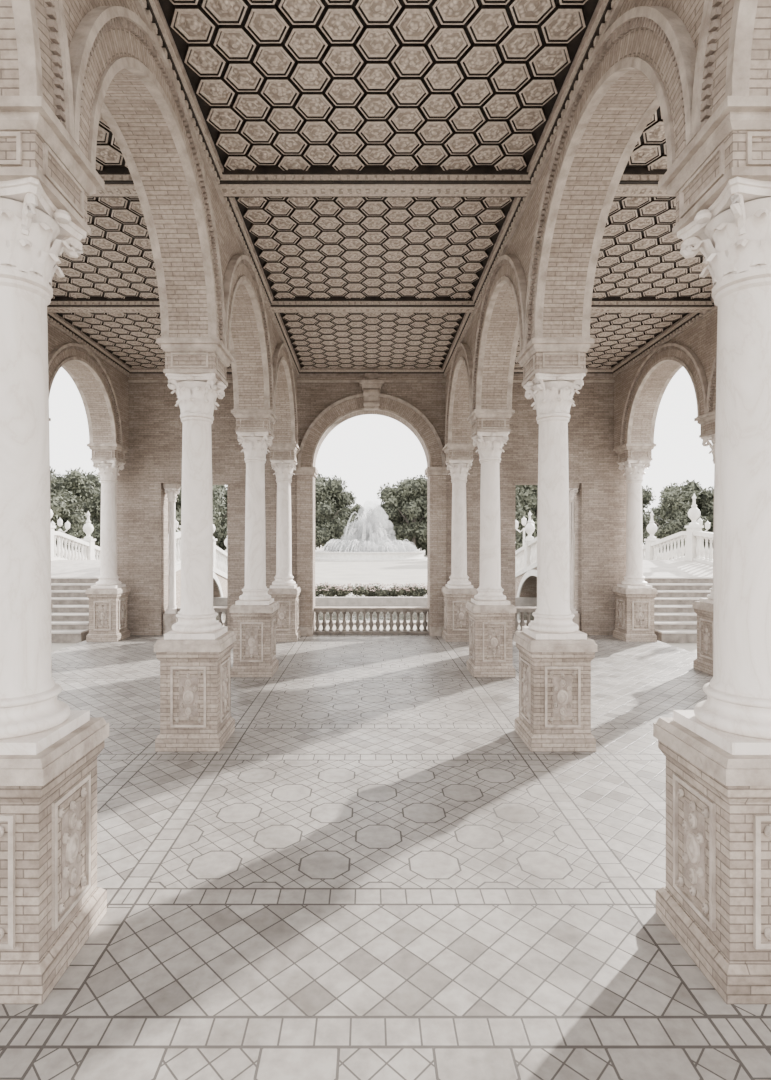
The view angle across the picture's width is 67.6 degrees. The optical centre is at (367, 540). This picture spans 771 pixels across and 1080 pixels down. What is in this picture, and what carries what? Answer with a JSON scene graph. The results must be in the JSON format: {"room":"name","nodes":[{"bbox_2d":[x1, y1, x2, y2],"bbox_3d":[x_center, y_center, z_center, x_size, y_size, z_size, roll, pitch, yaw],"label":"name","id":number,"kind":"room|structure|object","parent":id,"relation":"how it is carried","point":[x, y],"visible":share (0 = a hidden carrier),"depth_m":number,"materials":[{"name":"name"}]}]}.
{"room":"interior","nodes":[
{"label":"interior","id":0,"kind":"room"},
{"bbox_2d":[47,313,130,447],"bbox_3d":[-5.920,-3.180,6.584,0.680,2.000,14.188,0,0,0],"label":"wall","id":1,"kind":"structure","parent":0,"point":[100,378],"depth_m":12.34,"materials":[{"name":"brick"}]},
{"bbox_2d":[0,0,300,444],"bbox_3d":[-1.920,-3.180,6.584,0.680,2.000,14.188,0,0,0],"label":"wall","id":2,"kind":"structure","parent":0,"point":[120,61],"depth_m":5.29,"materials":[{"name":"brick"}]},
{"bbox_2d":[116,368,626,635],"bbox_3d":[0.080,-0.970,13.770,12.600,6.420,0.820,0,0,0],"label":"wall","id":3,"kind":"structure","parent":0,"point":[326,398],"depth_m":13.68,"materials":[{"name":"brick"}]},
{"bbox_2d":[47,0,713,368],"bbox_3d":[0.080,-4.047,6.491,11.560,0.246,14.418,0,0,0],"label":"ceiling","id":4,"kind":"structure","parent":0,"point":[375,156],"depth_m":6.33,"materials":[{"name":"brown wood"}]},
{"bbox_2d":[0,634,770,1079],"bbox_3d":[0.080,2.290,6.515,12.900,0.100,15.530,0,0,0],"label":"floor","id":5,"kind":"structure","parent":0,"point":[374,875],"depth_m":3.69,"materials":[{"name":"tile"}]},
{"bbox_2d":[0,96,108,1003],"bbox_3d":[-1.920,0.030,3.130,0.710,4.420,0.710,0,0,0],"label":"marble column","id":6,"kind":"structure","parent":5,"relation":"on","point":[51,900],"depth_m":2.99,"materials":[{"name":"stone"}]},
{"bbox_2d":[86,443,130,641],"bbox_3d":[-5.920,0.030,13.150,0.710,4.420,0.710,0,0,0],"label":"marble column","id":7,"kind":"structure","parent":5,"relation":"on","point":[108,599],"depth_m":12.97,"materials":[{"name":"stone"}]},
{"bbox_2d":[163,483,180,634],"bbox_3d":[-4.740,0.430,13.930,0.358,3.620,0.353,0,0,0],"label":"slender column","id":8,"kind":"structure","parent":5,"relation":"on","point":[172,489],"depth_m":13.85,"materials":[{"name":"stone"}]},
{"bbox_2d":[154,337,235,751],"bbox_3d":[-1.920,0.030,6.470,0.710,4.420,0.710,0,0,0],"label":"marble column","id":9,"kind":"structure","parent":5,"relation":"on","point":[194,657],"depth_m":6.25,"materials":[{"name":"stone"}]},
{"bbox_2d":[177,607,226,625],"bbox_3d":[-3.961,1.920,13.930,1.239,0.640,0.280,0,0,0],"label":"balustrade","id":10,"kind":"object","parent":5,"relation":"on","point":[219,610],"visible":0.13,"depth_m":13.86,"materials":[{"name":"stone"}]},
{"bbox_2d":[229,409,278,676],"bbox_3d":[-1.920,0.030,9.810,0.710,4.420,0.710,0,0,0],"label":"marble column","id":11,"kind":"structure","parent":5,"relation":"on","point":[253,615],"depth_m":9.59,"materials":[{"name":"stone"}]},
{"bbox_2d":[267,443,300,641],"bbox_3d":[-1.920,0.030,13.150,0.710,4.420,0.710,0,0,0],"label":"marble column","id":12,"kind":"structure","parent":5,"relation":"on","point":[283,456],"depth_m":12.96,"materials":[{"name":"stone"}]},
{"bbox_2d":[314,607,428,633],"bbox_3d":[0.080,1.920,13.930,2.758,0.640,0.280,0,0,0],"label":"balustrade","id":13,"kind":"object","parent":5,"relation":"on","point":[317,610],"visible":1,"depth_m":13.88,"materials":[{"name":"stone"}]},
{"bbox_2d":[442,443,477,641],"bbox_3d":[2.080,0.030,13.150,0.710,4.420,0.710,0,0,0],"label":"marble column","id":14,"kind":"structure","parent":5,"relation":"on","point":[457,591],"depth_m":12.96,"materials":[{"name":"stone"}]},
{"bbox_2d":[466,409,515,676],"bbox_3d":[2.080,0.030,9.810,0.710,4.420,0.710,0,0,0],"label":"marble column","id":15,"kind":"structure","parent":5,"relation":"on","point":[491,616],"depth_m":9.59,"materials":[{"name":"stone"}]},
{"bbox_2d":[515,607,536,631],"bbox_3d":[4.120,1.920,13.930,1.239,0.640,0.280,0,0,0],"label":"balustrade","id":16,"kind":"object","parent":5,"relation":"on","point":[522,610],"visible":0.26,"depth_m":13.88,"materials":[{"name":"stone"}]},
{"bbox_2d":[514,337,596,751],"bbox_3d":[2.080,0.030,6.470,0.710,4.420,0.710,0,0,0],"label":"marble column","id":17,"kind":"structure","parent":5,"relation":"on","point":[555,657],"depth_m":6.26,"materials":[{"name":"stone"}]},
{"bbox_2d":[569,483,579,630],"bbox_3d":[4.900,0.430,13.930,0.358,3.620,0.353,0,0,0],"label":"slender column","id":18,"kind":"structure","parent":5,"relation":"on","point":[573,487],"depth_m":13.85,"materials":[{"name":"stone"}]},
{"bbox_2d":[612,443,657,641],"bbox_3d":[6.080,0.030,13.150,0.710,4.420,0.710,0,0,0],"label":"marble column","id":19,"kind":"structure","parent":5,"relation":"on","point":[634,599],"depth_m":12.97,"materials":[{"name":"stone"}]},
{"bbox_2d":[692,410,715,675],"bbox_3d":[6.080,0.030,9.810,0.710,4.420,0.710,0,0,0],"label":"marble column","id":20,"kind":"structure","parent":5,"relation":"on","point":[703,608],"depth_m":9.86,"materials":[{"name":"stone"}]},
{"bbox_2d":[653,96,770,1003],"bbox_3d":[2.080,0.030,3.130,0.710,4.420,0.710,0,0,0],"label":"marble column","id":21,"kind":"structure","parent":5,"relation":"on","point":[715,900],"depth_m":2.99,"materials":[{"name":"stone"}]},
{"bbox_2d":[442,0,770,444],"bbox_3d":[2.080,-3.180,6.584,0.680,2.000,14.188,0,0,0],"label":"wall","id":22,"kind":"structure","parent":0,"point":[633,58],"depth_m":5.25,"materials":[{"name":"brick"}]},
{"bbox_2d":[612,297,717,447],"bbox_3d":[6.080,-3.180,6.584,0.680,2.000,14.188,0,0,0],"label":"wall","id":23,"kind":"structure","parent":0,"point":[642,378],"depth_m":11.75,"materials":[{"name":"brick"}]},
{"label":"outside","id":24,"kind":"structure","parent":0,"visible":0},
{"bbox_2d":[51,544,709,653],"bbox_3d":[0.080,2.925,160.000,440.000,1.430,480.000,0,0,0],"label":"ground","id":25,"kind":"structure","parent":24,"point":[332,572],"depth_m":33.54,"materials":[{"name":"stone"}]},
{"bbox_2d":[51,518,69,556],"bbox_3d":[-20.319,0.370,38.000,1.320,3.860,0.600,0,0,0],"label":"lamp post","id":26,"kind":"object","parent":25,"relation":"on","point":[59,521],"visible":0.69,"depth_m":37.93,"materials":[{"name":"white ceramic"}]},
{"bbox_2d":[50,466,78,541],"bbox_3d":[-38.633,-3.602,66.089,9.934,11.846,9.458,0,0,-30],"label":"tree","id":27,"kind":"object","parent":25,"relation":"on","point":[57,505],"visible":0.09,"depth_m":65.31,"materials":[{"name":"green plant"}]},
{"bbox_2d":[50,467,99,556],"bbox_3d":[-36.973,-3.257,69.162,8.859,11.155,9.512,0,0,-27],"label":"tree","id":28,"kind":"object","parent":25,"relation":"on","point":[75,483],"visible":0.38,"depth_m":69.28,"materials":[{"name":"green plant"}]},
{"bbox_2d":[77,470,100,552],"bbox_3d":[-44.905,-4.657,91.483,11.792,13.962,10.848,0,0,13],"label":"tree","id":29,"kind":"object","parent":25,"relation":"on","point":[91,476],"visible":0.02,"depth_m":92.94,"materials":[{"name":"green plant"}]},
{"bbox_2d":[79,488,100,546],"bbox_3d":[-36.055,-3.037,80.384,8.322,10.712,9.046,0,0,-35],"label":"tree","id":30,"kind":"object","parent":25,"relation":"on","point":[94,509],"visible":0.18,"depth_m":78.00,"materials":[{"name":"green plant"}]},
{"bbox_2d":[50,509,226,642],"bbox_3d":[-9.590,0.833,20.685,7.660,4.814,15.030,0,0,0],"label":"bridge","id":31,"kind":"structure","parent":25,"relation":"on","point":[70,579],"depth_m":16.98,"materials":[{"name":"stone"}]},
{"bbox_2d":[168,485,216,544],"bbox_3d":[-22.681,-3.610,67.895,9.218,11.860,9.212,0,0,5],"label":"tree","id":32,"kind":"object","parent":25,"relation":"on","point":[178,499],"visible":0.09,"depth_m":67.04,"materials":[{"name":"green plant"}]},
{"bbox_2d":[212,485,226,550],"bbox_3d":[-22.642,-4.119,84.800,10.881,12.884,10.010,0,0,-6],"label":"tree","id":33,"kind":"object","parent":25,"relation":"on","point":[220,490],"visible":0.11,"depth_m":82.05,"materials":[{"name":"green plant"}]},
{"bbox_2d":[212,488,226,539],"bbox_3d":[-21.732,-2.681,72.798,8.190,9.998,7.549,0,0,9],"label":"tree","id":34,"kind":"object","parent":25,"relation":"on","point":[218,510],"visible":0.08,"depth_m":71.62,"materials":[{"name":"green plant"}]},
{"bbox_2d":[220,489,226,518],"bbox_3d":[-19.749,-4.252,89.569,10.861,13.148,11.810,0,0,19],"label":"tree","id":35,"kind":"object","parent":25,"relation":"on","point":[225,496],"visible":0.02,"depth_m":85.19,"materials":[{"name":"green plant"}]},
{"bbox_2d":[315,473,335,548],"bbox_3d":[-8.536,-4.362,94.619,11.094,13.372,10.212,0,0,28],"label":"tree","id":36,"kind":"object","parent":25,"relation":"on","point":[319,477],"visible":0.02,"depth_m":92.69,"materials":[{"name":"green plant"}]},
{"bbox_2d":[315,475,358,550],"bbox_3d":[-6.955,-4.010,88.255,11.374,12.663,10.460,0,0,-21],"label":"tree","id":37,"kind":"object","parent":25,"relation":"on","point":[331,532],"visible":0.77,"depth_m":86.13,"materials":[{"name":"green plant"}]},
{"bbox_2d":[331,490,362,549],"bbox_3d":[-5.024,-3.182,91.999,8.402,11.003,9.128,0,0,-16],"label":"tree","id":38,"kind":"object","parent":25,"relation":"on","point":[347,499],"visible":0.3,"depth_m":89.86,"materials":[{"name":"green plant"}]},
{"bbox_2d":[346,503,370,545],"bbox_3d":[-3.362,-2.573,112.115,8.784,9.780,8.079,0,0,-32],"label":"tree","id":39,"kind":"object","parent":25,"relation":"on","point":[364,531],"visible":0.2,"depth_m":110.84,"materials":[{"name":"white liquid"}]},
{"bbox_2d":[315,540,426,561],"bbox_3d":[0.125,-1.380,72.000,14.786,7.627,14.786,0,0,-22],"label":"fountain","id":40,"kind":"object","parent":25,"relation":"on","point":[365,553],"visible":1,"depth_m":66.65,"materials":[{"name":"white stone"}]},
{"bbox_2d":[315,582,426,596],"bbox_3d":[-0.012,2.057,23.409,10.690,0.808,1.063,0,0,0],"label":"hedge","id":41,"kind":"object","parent":25,"relation":"on","point":[372,591],"visible":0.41,"depth_m":23.28,"materials":[{"name":"green plant"}]},
{"bbox_2d":[368,506,389,545],"bbox_3d":[3.596,-2.688,113.809,8.454,10.010,7.778,0,0,-5],"label":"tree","id":42,"kind":"object","parent":25,"relation":"on","point":[376,541],"visible":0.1,"depth_m":113.40,"materials":[{"name":"white liquid"}]},
{"bbox_2d":[364,479,426,550],"bbox_3d":[4.678,-3.705,90.466,10.824,12.051,9.955,0,0,9],"label":"tree","id":43,"kind":"object","parent":25,"relation":"on","point":[377,521],"visible":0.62,"depth_m":88.27,"materials":[{"name":"green plant"}]},
{"bbox_2d":[381,475,426,550],"bbox_3d":[7.286,-3.932,88.696,10.378,12.509,9.553,0,0,15],"label":"tree","id":44,"kind":"object","parent":25,"relation":"on","point":[413,492],"visible":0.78,"depth_m":86.65,"materials":[{"name":"green plant"}]},
{"bbox_2d":[405,498,426,554],"bbox_3d":[9.329,-3.950,91.813,10.593,12.544,9.746,0,0,8],"label":"tree","id":45,"kind":"object","parent":25,"relation":"on","point":[424,547],"visible":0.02,"depth_m":89.82,"materials":[{"name":"green plant"}]},
{"bbox_2d":[515,517,534,545],"bbox_3d":[9.750,0.370,36.000,1.320,3.860,0.600,0,0,0],"label":"lamp post","id":46,"kind":"object","parent":25,"relation":"on","point":[523,519],"visible":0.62,"depth_m":35.92,"materials":[{"name":"white ceramic"}]},
{"bbox_2d":[515,485,537,549],"bbox_3d":[18.160,-2.986,63.517,8.010,10.609,8.690,0,0,-19],"label":"tree","id":47,"kind":"object","parent":25,"relation":"on","point":[526,496],"visible":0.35,"depth_m":62.00,"materials":[{"name":"green plant"}]},
{"bbox_2d":[515,494,712,642],"bbox_3d":[9.750,0.833,20.685,7.660,4.814,15.030,0,0,0],"label":"bridge","id":48,"kind":"structure","parent":25,"relation":"on","point":[679,582],"depth_m":17.48,"materials":[{"name":"stone"}]},
{"bbox_2d":[642,509,649,533],"bbox_3d":[34.640,-2.692,79.271,8.314,10.021,7.653,0,0,-45],"label":"tree","id":49,"kind":"object","parent":25,"relation":"on","point":[644,526],"visible":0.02,"depth_m":77.26,"materials":[{"name":"green plant"}]},
{"bbox_2d":[642,485,655,544],"bbox_3d":[40.200,-3.282,87.164,9.253,11.201,10.061,0,0,11],"label":"tree","id":50,"kind":"object","parent":25,"relation":"on","point":[647,496],"visible":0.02,"depth_m":84.83,"materials":[{"name":"green plant"}]},
{"bbox_2d":[643,487,709,559],"bbox_3d":[33.533,-1.790,63.170,6.374,8.207,6.379,0,0,1],"label":"tree","id":51,"kind":"object","parent":25,"relation":"on","point":[676,510],"visible":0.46,"depth_m":61.91,"materials":[{"name":"green plant"}]},
{"bbox_2d":[645,479,713,555],"bbox_3d":[40.433,-2.824,73.785,8.625,10.285,8.211,0,0,-35],"label":"tree","id":52,"kind":"object","parent":25,"relation":"on","point":[691,488],"visible":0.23,"depth_m":72.61,"materials":[{"name":"green plant"}]},
{"bbox_2d":[697,518,709,531],"bbox_3d":[21.903,0.370,38.000,1.320,3.860,0.600,0,0,0],"label":"lamp post","id":53,"kind":"object","parent":25,"relation":"on","point":[700,521],"visible":0.32,"depth_m":37.90,"materials":[{"name":"white glass"}]},
{"bbox_2d":[700,486,713,520],"bbox_3d":[46.497,-3.584,72.763,9.172,11.809,9.178,0,0,9],"label":"tree","id":54,"kind":"object","parent":25,"relation":"on","point":[711,506],"visible":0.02,"depth_m":70.96,"materials":[{"name":"green plant"}]},
{"bbox_2d":[702,491,713,543],"bbox_3d":[44.824,-2.307,73.597,7.181,9.246,7.186,0,0,-11],"label":"tree","id":55,"kind":"object","parent":25,"relation":"on","point":[711,518],"visible":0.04,"depth_m":71.10,"materials":[{"name":"green plant"}]},
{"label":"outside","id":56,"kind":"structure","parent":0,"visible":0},
{"bbox_2d":[213,606,536,620],"bbox_3d":[0.080,3.065,19.500,90.000,1.050,6.000,0,0,0],"label":"canal water","id":57,"kind":"structure","parent":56,"point":[334,617],"depth_m":19.38,"materials":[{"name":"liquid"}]}
]}

